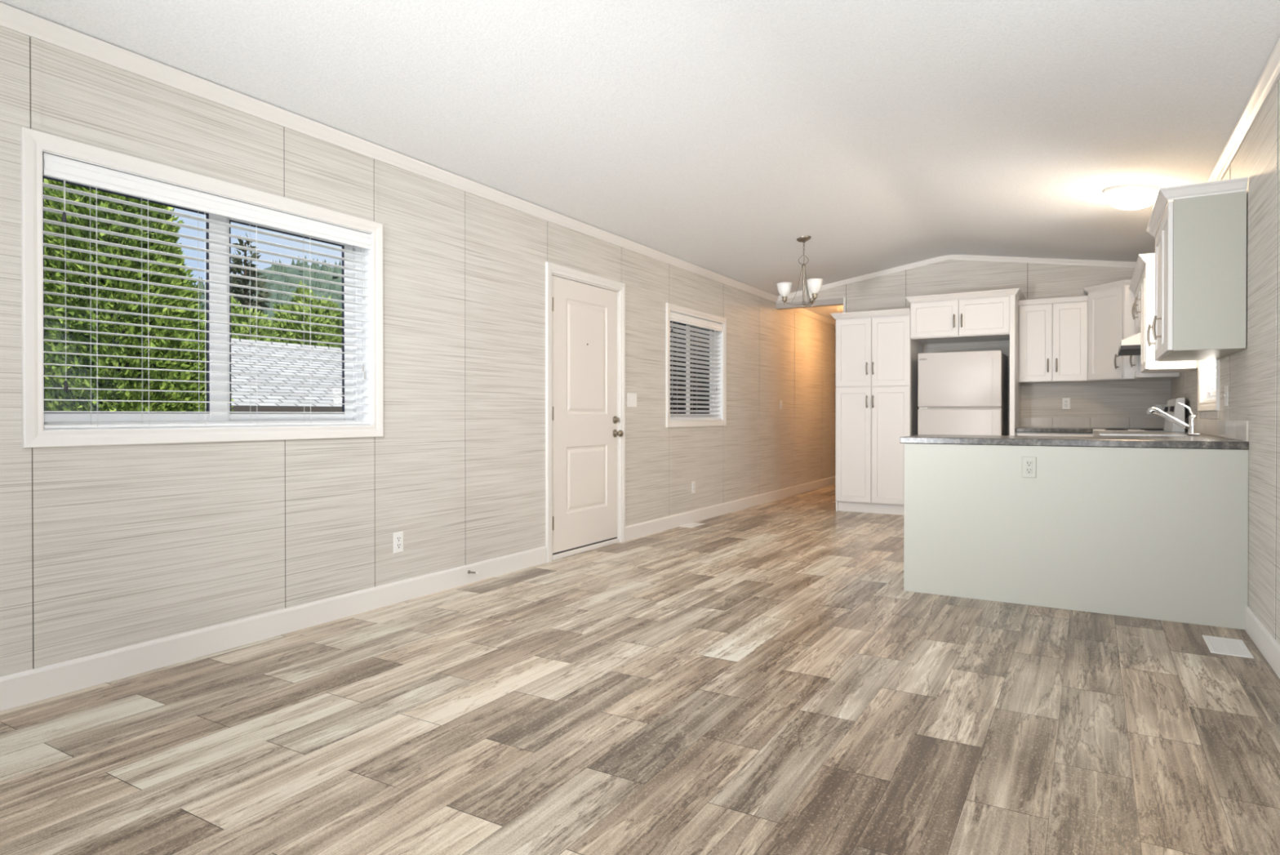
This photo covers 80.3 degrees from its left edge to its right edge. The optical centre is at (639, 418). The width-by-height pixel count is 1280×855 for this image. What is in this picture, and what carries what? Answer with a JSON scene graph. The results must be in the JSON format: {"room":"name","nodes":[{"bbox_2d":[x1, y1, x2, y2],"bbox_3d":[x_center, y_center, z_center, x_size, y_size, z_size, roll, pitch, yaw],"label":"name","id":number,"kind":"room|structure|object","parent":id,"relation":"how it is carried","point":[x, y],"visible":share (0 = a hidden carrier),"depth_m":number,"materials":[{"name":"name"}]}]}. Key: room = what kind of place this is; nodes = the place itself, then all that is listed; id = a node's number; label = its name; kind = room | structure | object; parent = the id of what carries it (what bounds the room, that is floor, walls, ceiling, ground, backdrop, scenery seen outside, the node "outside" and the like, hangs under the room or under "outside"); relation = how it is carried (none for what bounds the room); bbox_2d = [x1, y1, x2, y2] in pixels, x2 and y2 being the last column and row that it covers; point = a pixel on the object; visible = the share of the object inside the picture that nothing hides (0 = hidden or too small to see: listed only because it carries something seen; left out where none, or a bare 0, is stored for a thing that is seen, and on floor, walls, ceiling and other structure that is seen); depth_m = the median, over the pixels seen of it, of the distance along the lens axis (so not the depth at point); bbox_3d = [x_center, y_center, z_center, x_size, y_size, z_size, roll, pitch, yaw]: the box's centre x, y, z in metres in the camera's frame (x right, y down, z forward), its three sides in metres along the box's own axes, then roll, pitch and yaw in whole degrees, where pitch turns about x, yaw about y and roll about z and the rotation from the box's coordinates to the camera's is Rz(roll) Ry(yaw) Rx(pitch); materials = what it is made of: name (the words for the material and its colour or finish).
{"room":"empty living room","nodes":[
{"label":"empty living room","id":0,"kind":"room"},
{"bbox_2d":[0,26,835,676],"bbox_3d":[-0.337,-0.237,6.057,0.133,2.497,16.330,0,0,31],"label":"wall","id":1,"kind":"structure","parent":0,"point":[108,547],"depth_m":4.01,"materials":[{"name":"grey"}]},
{"bbox_2d":[20,126,383,448],"bbox_3d":[-1.870,-0.478,3.463,0.149,1.156,1.615,0,0,31],"label":"window","id":2,"kind":"structure","parent":1,"relation":"in","point":[33,143],"depth_m":3.40,"materials":[{"name":"white plastic"}]},
{"bbox_2d":[42,152,371,428],"bbox_3d":[-1.845,-0.477,3.448,0.065,1.018,1.475,0,0,31],"label":"window blind","id":3,"kind":"object","parent":2,"relation":"attached to","point":[53,166],"visible":0.94,"depth_m":3.26,"materials":[{"name":"white plastic"}]},
{"bbox_2d":[0,545,546,711],"bbox_3d":[-2.525,0.975,2.248,0.013,0.118,7.272,0,0,31],"label":"baseboard","id":4,"kind":"structure","parent":1,"relation":"attached to","point":[26,686],"depth_m":3.39,"materials":[{"name":"white paint"}]},
{"bbox_2d":[0,2,778,302],"bbox_3d":[-1.343,-1.433,4.193,0.042,0.066,11.849,0,0,31],"label":"trim","id":5,"kind":"structure","parent":1,"relation":"attached to","point":[13,19],"depth_m":3.62,"materials":[{"name":"white paint"}]},
{"bbox_2d":[393,531,403,553],"bbox_3d":[-1.347,0.687,4.230,0.009,0.115,0.070,0,0,31],"label":"wall outlet","id":6,"kind":"object","parent":1,"relation":"attached to","point":[397,536],"visible":1,"depth_m":4.23,"materials":[{"name":"white plastic"}]},
{"bbox_2d":[395,535,400,548],"bbox_3d":[-1.346,0.687,4.229,0.004,0.068,0.034,0,0,31],"label":"receptacle","id":7,"kind":"object","parent":6,"relation":"attached to","point":[397,537],"depth_m":4.23,"materials":[{"name":"white plastic"}]},
{"bbox_2d":[545,261,625,562],"bbox_3d":[-0.430,-0.052,5.840,0.196,2.128,1.045,0,0,31],"label":"door","id":8,"kind":"structure","parent":1,"relation":"in","point":[585,366],"depth_m":5.78,"materials":[{"name":"white paint"}]},
{"bbox_2d":[626,392,636,406],"bbox_3d":[-0.063,-0.161,6.380,0.014,0.115,0.150,0,0,31],"label":"light switch","id":9,"kind":"object","parent":1,"relation":"attached to","point":[631,397],"visible":1,"depth_m":6.37,"materials":[{"name":"white plastic"}]},
{"bbox_2d":[691,480,695,493],"bbox_3d":[0.522,0.661,7.373,0.009,0.115,0.070,0,0,31],"label":"wall outlet","id":10,"kind":"object","parent":1,"relation":"attached to","point":[693,482],"visible":1,"depth_m":7.36,"materials":[{"name":"white plastic"}]},
{"bbox_2d":[666,302,726,427],"bbox_3d":[0.517,-0.493,7.476,0.149,1.133,1.292,0,0,31],"label":"window","id":11,"kind":"structure","parent":1,"relation":"in","point":[669,307],"depth_m":7.58,"materials":[{"name":"white plastic"}]},
{"bbox_2d":[670,311,722,419],"bbox_3d":[0.542,-0.492,7.461,0.065,0.995,1.152,0,0,31],"label":"window blind","id":12,"kind":"object","parent":11,"relation":"attached to","point":[677,317],"visible":0.88,"depth_m":7.43,"materials":[{"name":"white plastic"}]},
{"bbox_2d":[625,475,835,541],"bbox_3d":[1.883,0.930,9.660,0.013,0.118,7.880,0,0,31],"label":"baseboard","id":13,"kind":"structure","parent":1,"relation":"attached to","point":[645,528],"depth_m":7.80,"materials":[{"name":"white paint"}]},
{"bbox_2d":[779,400,782,409],"bbox_3d":[1.761,-0.176,9.447,0.014,0.115,0.070,0,0,31],"label":"light switch","id":14,"kind":"object","parent":1,"relation":"attached to","point":[780,401],"visible":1,"depth_m":9.43,"materials":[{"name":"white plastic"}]},
{"bbox_2d":[788,307,835,325],"bbox_3d":[2.823,-1.439,11.198,0.042,0.062,4.251,0,0,31],"label":"trim","id":15,"kind":"structure","parent":1,"relation":"attached to","point":[801,310],"depth_m":10.51,"materials":[{"name":"white paint"}]},
{"bbox_2d":[0,484,1279,854],"bbox_3d":[1.462,1.016,5.071,3.980,0.001,16.197,0,0,31],"label":"floor","id":16,"kind":"structure","parent":0,"point":[1179,806],"depth_m":2.52,"materials":[{"name":"laminate"}]},
{"bbox_2d":[678,522,705,527],"bbox_3d":[0.489,1.002,7.168,0.145,0.005,0.290,0,0,31],"label":"floor vent","id":17,"kind":"object","parent":16,"relation":"in","point":[691,524],"visible":1,"depth_m":7.14,"materials":[{"name":"white metal"}]},
{"bbox_2d":[830,307,923,515],"bbox_3d":[2.600,-0.071,8.303,0.819,2.136,0.759,0,0,31],"label":"pantry cabinet","id":18,"kind":"object","parent":16,"relation":"on","point":[877,357],"visible":0.97,"depth_m":8.00,"materials":[{"name":"white wood"}]},
{"bbox_2d":[917,350,1008,435],"bbox_3d":[3.344,0.163,7.842,0.774,1.672,0.704,0,0,31],"label":"refrigerator","id":19,"kind":"object","parent":16,"relation":"on","point":[965,393],"visible":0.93,"depth_m":7.54,"materials":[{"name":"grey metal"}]},
{"bbox_2d":[905,288,1025,435],"bbox_3d":[3.368,-0.128,7.846,1.050,2.254,0.759,0,0,31],"label":"tall cabinet","id":20,"kind":"object","parent":16,"relation":"on","point":[993,315],"visible":0.95,"depth_m":7.53,"materials":[{"name":"white wood"}]},
{"bbox_2d":[1015,431,1093,436],"bbox_3d":[4.309,0.566,7.223,1.288,0.874,0.880,0,0,31],"label":"base cabinet","id":21,"kind":"object","parent":16,"relation":"on","point":[1017,433],"visible":0.02,"depth_m":7.24,"materials":[{"name":"white wood"}]},
{"bbox_2d":[1015,426,1164,432],"bbox_3d":[4.310,0.108,7.221,1.289,0.038,0.881,0,0,31],"label":"countertop","id":22,"kind":"structure","parent":21,"relation":"on","point":[1046,429],"depth_m":7.27,"materials":[{"name":"laminate"}]},
{"bbox_2d":[903,443,1248,629],"bbox_3d":[2.424,0.583,4.368,1.610,0.875,0.645,0,0,31],"label":"base cabinet","id":23,"kind":"object","parent":16,"relation":"on","point":[1162,534],"visible":0.94,"depth_m":4.03,"materials":[{"name":"laminate"}]},
{"bbox_2d":[1022,456,1036,477],"bbox_3d":[2.134,0.263,4.158,0.070,0.115,0.009,0,0,31],"label":"wall outlet","id":24,"kind":"object","parent":23,"relation":"attached to","point":[1028,463],"visible":1,"depth_m":4.16,"materials":[{"name":"plastic"}]},
{"bbox_2d":[1025,460,1032,473],"bbox_3d":[2.133,0.263,4.157,0.034,0.068,0.004,0,0,31],"label":"receptacle","id":25,"kind":"object","parent":24,"relation":"attached to","point":[1028,464],"depth_m":4.15,"materials":[{"name":"white plastic"}]},
{"bbox_2d":[899,431,1248,449],"bbox_3d":[2.894,0.120,5.178,1.634,0.038,2.538,0,0,31],"label":"countertop","id":26,"kind":"structure","parent":23,"relation":"on","point":[1202,441],"depth_m":4.17,"materials":[{"name":"laminate"}]},
{"bbox_2d":[1098,431,1187,435],"bbox_3d":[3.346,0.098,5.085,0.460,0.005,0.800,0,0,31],"label":"sink","id":27,"kind":"object","parent":26,"relation":"in","point":[1153,433],"visible":0.98,"depth_m":5.01,"materials":[{"name":"silver metal"}]},
{"bbox_2d":[1146,402,1199,435],"bbox_3d":[3.427,-0.004,4.885,0.276,0.210,0.180,0,0,31],"label":"kitchen faucet","id":28,"kind":"object","parent":26,"relation":"on","point":[1192,426],"visible":1,"depth_m":4.85,"materials":[{"name":"silver metal"}]},
{"bbox_2d":[1187,415,1197,433],"bbox_3d":[3.520,0.033,4.829,0.052,0.118,0.052,0,0,31],"label":"faucet","id":29,"kind":"object","parent":28,"relation":"attached to","point":[1192,426],"depth_m":4.81,"materials":[{"name":"silver metal"}]},
{"bbox_2d":[1093,397,1184,436],"bbox_3d":[4.138,0.400,6.364,0.699,1.135,0.754,0,0,31],"label":"range","id":30,"kind":"object","parent":16,"relation":"on","point":[1173,408],"visible":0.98,"depth_m":6.02,"materials":[{"name":"white metal"}]},
{"bbox_2d":[1093,428,1168,431],"bbox_3d":[4.129,0.097,6.368,0.560,0.011,0.754,0,0,31],"label":"cooktop","id":31,"kind":"object","parent":30,"relation":"in","point":[1094,429],"depth_m":6.19,"materials":[{"name":"white ceramic"}]},
{"bbox_2d":[1202,635,1253,657],"bbox_3d":[2.645,1.023,3.418,0.150,0.005,0.300,0,0,31],"label":"floor vent","id":32,"kind":"object","parent":16,"relation":"in","point":[1218,645],"visible":1,"depth_m":3.41,"materials":[{"name":"white metal"}]},
{"bbox_2d":[0,0,1279,320],"bbox_3d":[1.423,-1.654,4.990,4.481,0.443,16.550,0,0,31],"label":"ceiling","id":33,"kind":"structure","parent":0,"point":[717,136],"depth_m":3.85,"materials":[{"name":"white paint"}]},
{"bbox_2d":[777,235,822,307],"bbox_3d":[1.497,-1.334,6.935,0.434,0.643,0.414,0,0,31],"label":"chandelier","id":34,"kind":"object","parent":33,"relation":"hanging from","point":[813,286],"visible":1,"depth_m":6.88,"materials":[{"name":"white glass"}]},
{"bbox_2d":[1102,184,1159,209],"bbox_3d":[3.320,-1.490,5.114,0.340,0.144,0.344,0,0,31],"label":"ceiling light","id":35,"kind":"object","parent":33,"relation":"attached to","point":[1126,197],"visible":0.92,"depth_m":5.02,"materials":[{"name":"white glass"}]},
{"bbox_2d":[776,259,1171,435],"bbox_3d":[3.403,-0.405,8.326,3.981,2.802,0.103,0,0,31],"label":"wall","id":36,"kind":"structure","parent":0,"point":[1129,399],"depth_m":7.89,"materials":[{"name":"grey"}]},
{"bbox_2d":[776,297,843,309],"bbox_3d":[2.050,-1.385,9.126,0.832,0.069,0.102,0,0,31],"label":"trim","id":37,"kind":"structure","parent":36,"relation":"attached to","point":[837,301],"depth_m":9.04,"materials":[{"name":"grey paint"}]},
{"bbox_2d":[843,297,845,312],"bbox_3d":[2.416,-0.263,8.909,0.026,2.312,0.112,0,0,31],"label":"trim","id":38,"kind":"structure","parent":36,"relation":"attached to","point":[844,298],"depth_m":8.85,"materials":[{"name":"white paint"}]},
{"bbox_2d":[777,254,1148,301],"bbox_3d":[3.372,-1.622,8.268,3.984,0.366,0.022,0,0,31],"label":"trim","id":39,"kind":"structure","parent":36,"relation":"attached to","point":[966,257],"depth_m":8.11,"materials":[{"name":"white paint"}]},
{"bbox_2d":[1018,295,1088,382],"bbox_3d":[4.146,-0.783,7.610,0.603,0.823,0.362,0,0,31],"label":"upper cabinet","id":40,"kind":"object","parent":36,"relation":"attached to","point":[1053,331],"visible":1,"depth_m":7.49,"materials":[{"name":"white wood"}]},
{"bbox_2d":[1062,397,1070,408],"bbox_3d":[4.335,-0.158,7.711,0.070,0.115,0.009,0,0,31],"label":"wall outlet","id":41,"kind":"object","parent":36,"relation":"attached to","point":[1065,401],"visible":1,"depth_m":7.71,"materials":[{"name":"white plastic"}]},
{"bbox_2d":[1064,400,1068,406],"bbox_3d":[4.334,-0.158,7.709,0.034,0.068,0.004,0,0,31],"label":"receptacle","id":42,"kind":"object","parent":41,"relation":"attached to","point":[1066,402],"depth_m":7.71,"materials":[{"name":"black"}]},
{"bbox_2d":[1083,279,1175,382],"bbox_3d":[4.607,-0.819,7.167,0.720,0.900,0.650,0,0,31],"label":"upper cabinet","id":43,"kind":"object","parent":36,"relation":"attached to","point":[1110,319],"visible":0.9,"depth_m":7.08,"materials":[{"name":"white wood"}]},
{"bbox_2d":[1155,404,1167,412],"bbox_3d":[5.030,-0.103,7.298,0.115,0.075,0.009,0,0,31],"label":"wall outlet","id":44,"kind":"object","parent":36,"relation":"attached to","point":[1161,406],"visible":0.53,"depth_m":7.30,"materials":[{"name":"white plastic"}]},
{"bbox_2d":[1160,404,1164,411],"bbox_3d":[5.029,-0.103,7.297,0.034,0.068,0.004,0,0,31],"label":"receptacle","id":45,"kind":"object","parent":44,"relation":"attached to","point":[1162,406],"depth_m":7.29,"materials":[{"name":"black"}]},
{"bbox_2d":[1170,77,1279,644],"bbox_3d":[2.107,-0.215,2.131,0.133,2.497,12.079,0,0,31],"label":"wall","id":46,"kind":"structure","parent":0,"point":[1251,374],"depth_m":3.41,"materials":[{"name":"grey"}]},
{"bbox_2d":[1020,410,1248,441],"bbox_3d":[3.467,0.020,5.804,1.289,0.153,4.177,0,0,31],"label":"backsplash","id":47,"kind":"structure","parent":46,"relation":"attached to","point":[1228,428],"depth_m":7.36,"materials":[{"name":"tile"}]},
{"bbox_2d":[1130,271,1141,333],"bbox_3d":[4.282,-0.966,6.270,0.360,0.449,0.760,0,0,31],"label":"upper cabinet","id":48,"kind":"object","parent":46,"relation":"attached to","point":[1136,306],"visible":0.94,"depth_m":6.29,"materials":[{"name":"white wood"}]},
{"bbox_2d":[1117,327,1140,355],"bbox_3d":[4.246,-0.649,6.294,0.452,0.182,0.756,0,0,31],"label":"range hood","id":49,"kind":"object","parent":48,"relation":"attached to","point":[1131,345],"visible":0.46,"depth_m":6.07,"materials":[{"name":"white metal"}]},
{"bbox_2d":[1128,284,1179,378],"bbox_3d":[4.546,-0.780,6.714,0.360,0.827,0.265,0,0,31],"label":"upper cabinet","id":50,"kind":"object","parent":46,"relation":"attached to","point":[1137,374],"visible":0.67,"depth_m":6.66,"materials":[{"name":"white wood"}]},
{"bbox_2d":[1134,253,1197,373],"bbox_3d":[3.919,-0.774,5.658,0.358,0.827,0.661,0,0,31],"label":"upper cabinet","id":51,"kind":"object","parent":46,"relation":"attached to","point":[1148,364],"visible":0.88,"depth_m":5.48,"materials":[{"name":"white wood"}]},
{"bbox_2d":[1146,177,1248,361],"bbox_3d":[3.060,-0.765,4.215,0.360,0.827,1.022,0,0,31],"label":"upper cabinet","id":52,"kind":"object","parent":46,"relation":"attached to","point":[1201,235],"visible":1,"depth_m":3.82,"materials":[{"name":"laminate"}]},
{"bbox_2d":[1197,359,1219,410],"bbox_3d":[3.729,-0.558,4.871,0.149,1.010,0.910,0,0,31],"label":"window","id":53,"kind":"structure","parent":46,"relation":"in","point":[1214,405],"depth_m":5.22,"materials":[{"name":"white plastic"}]},
{"bbox_2d":[1203,360,1215,401],"bbox_3d":[3.704,-0.557,4.886,0.064,0.876,0.774,0,0,31],"label":"window blind","id":54,"kind":"object","parent":53,"relation":"attached to","point":[1211,365],"visible":0.16,"depth_m":5.03,"materials":[{"name":"white plastic"}]},
{"bbox_2d":[1223,385,1228,406],"bbox_3d":[3.299,-0.130,4.273,0.014,0.115,0.115,0,0,31],"label":"light switch","id":55,"kind":"object","parent":46,"relation":"attached to","point":[1226,388],"visible":1,"depth_m":4.25,"materials":[{"name":"white plastic"}]},
{"bbox_2d":[1207,37,1279,182],"bbox_3d":[2.042,-1.422,2.180,0.042,0.066,11.849,0,0,31],"label":"trim","id":56,"kind":"structure","parent":46,"relation":"attached to","point":[1266,82],"depth_m":3.52,"materials":[{"name":"white paint"}]},
{"bbox_2d":[1244,605,1279,678],"bbox_3d":[0.987,0.985,0.390,0.013,0.118,7.668,0,0,31],"label":"baseboard","id":57,"kind":"structure","parent":46,"relation":"attached to","point":[1269,647],"depth_m":3.29,"materials":[{"name":"white paint"}]},
{"label":"outside","id":58,"kind":"structure","parent":0,"visible":0},
{"bbox_3d":[-3.895,1.712,48.868,130.000,0.200,160.000,0,0,31],"label":"ground","id":59,"kind":"structure","parent":58,"visible":0},
{"bbox_2d":[44,178,48,195],"bbox_3d":[-7.215,-0.750,7.458,3.295,5.211,3.418,0,0,31],"label":"broadleaf tree","id":60,"kind":"object","parent":59,"relation":"on","point":[45,180],"visible":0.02,"depth_m":7.47,"materials":[{"name":"green plant"}]},
{"bbox_2d":[44,179,234,411],"bbox_3d":[-4.521,-0.711,6.503,2.977,5.141,2.793,0,0,-10],"label":"cedar tree","id":61,"kind":"object","parent":59,"relation":"on","point":[58,358],"visible":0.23,"depth_m":6.06,"materials":[{"name":"green plant"}]},
{"bbox_2d":[205,296,281,342],"bbox_3d":[-9.711,-0.635,18.268,2.278,4.855,2.361,0,0,28],"label":"leafy tree","id":62,"kind":"object","parent":59,"relation":"on","point":[234,309],"visible":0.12,"depth_m":18.01,"materials":[{"name":"green plant"}]},
{"bbox_2d":[231,231,272,323],"bbox_3d":[-13.741,-2.380,26.440,2.879,8.254,3.073,0,0,31],"label":"pine tree","id":63,"kind":"object","parent":59,"relation":"on","point":[245,301],"visible":0.07,"depth_m":26.30,"materials":[{"name":"green plant"}]},
{"bbox_2d":[231,337,342,413],"bbox_3d":[-6.578,0.203,14.036,5.820,3.227,7.400,0,0,31],"label":"building","id":64,"kind":"structure","parent":59,"relation":"on","point":[242,378],"depth_m":12.14,"materials":[{"name":"white"}]},
{"bbox_2d":[271,280,342,347],"bbox_3d":[-9.050,-0.929,20.584,2.484,5.415,2.528,0,0,31],"label":"leafy tree","id":65,"kind":"object","parent":59,"relation":"on","point":[281,315],"visible":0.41,"depth_m":20.10,"materials":[{"name":"green plant"}]},
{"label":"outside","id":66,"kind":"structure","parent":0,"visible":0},
{"bbox_2d":[195,263,342,327],"bbox_3d":[-17.548,-22.622,173.484,117.000,47.018,400.500,0,0,31],"label":"hillside","id":67,"kind":"structure","parent":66,"point":[277,277],"depth_m":155.07,"materials":[{"name":"green plant"}]},
{"bbox_2d":[190,255,342,315],"bbox_3d":[-17.479,-24.958,173.437,109.304,45.456,406.196,0,0,31],"label":"forest","id":68,"kind":"object","parent":67,"relation":"on","point":[276,268],"visible":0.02,"depth_m":147.40,"materials":[{"name":"green plant"}]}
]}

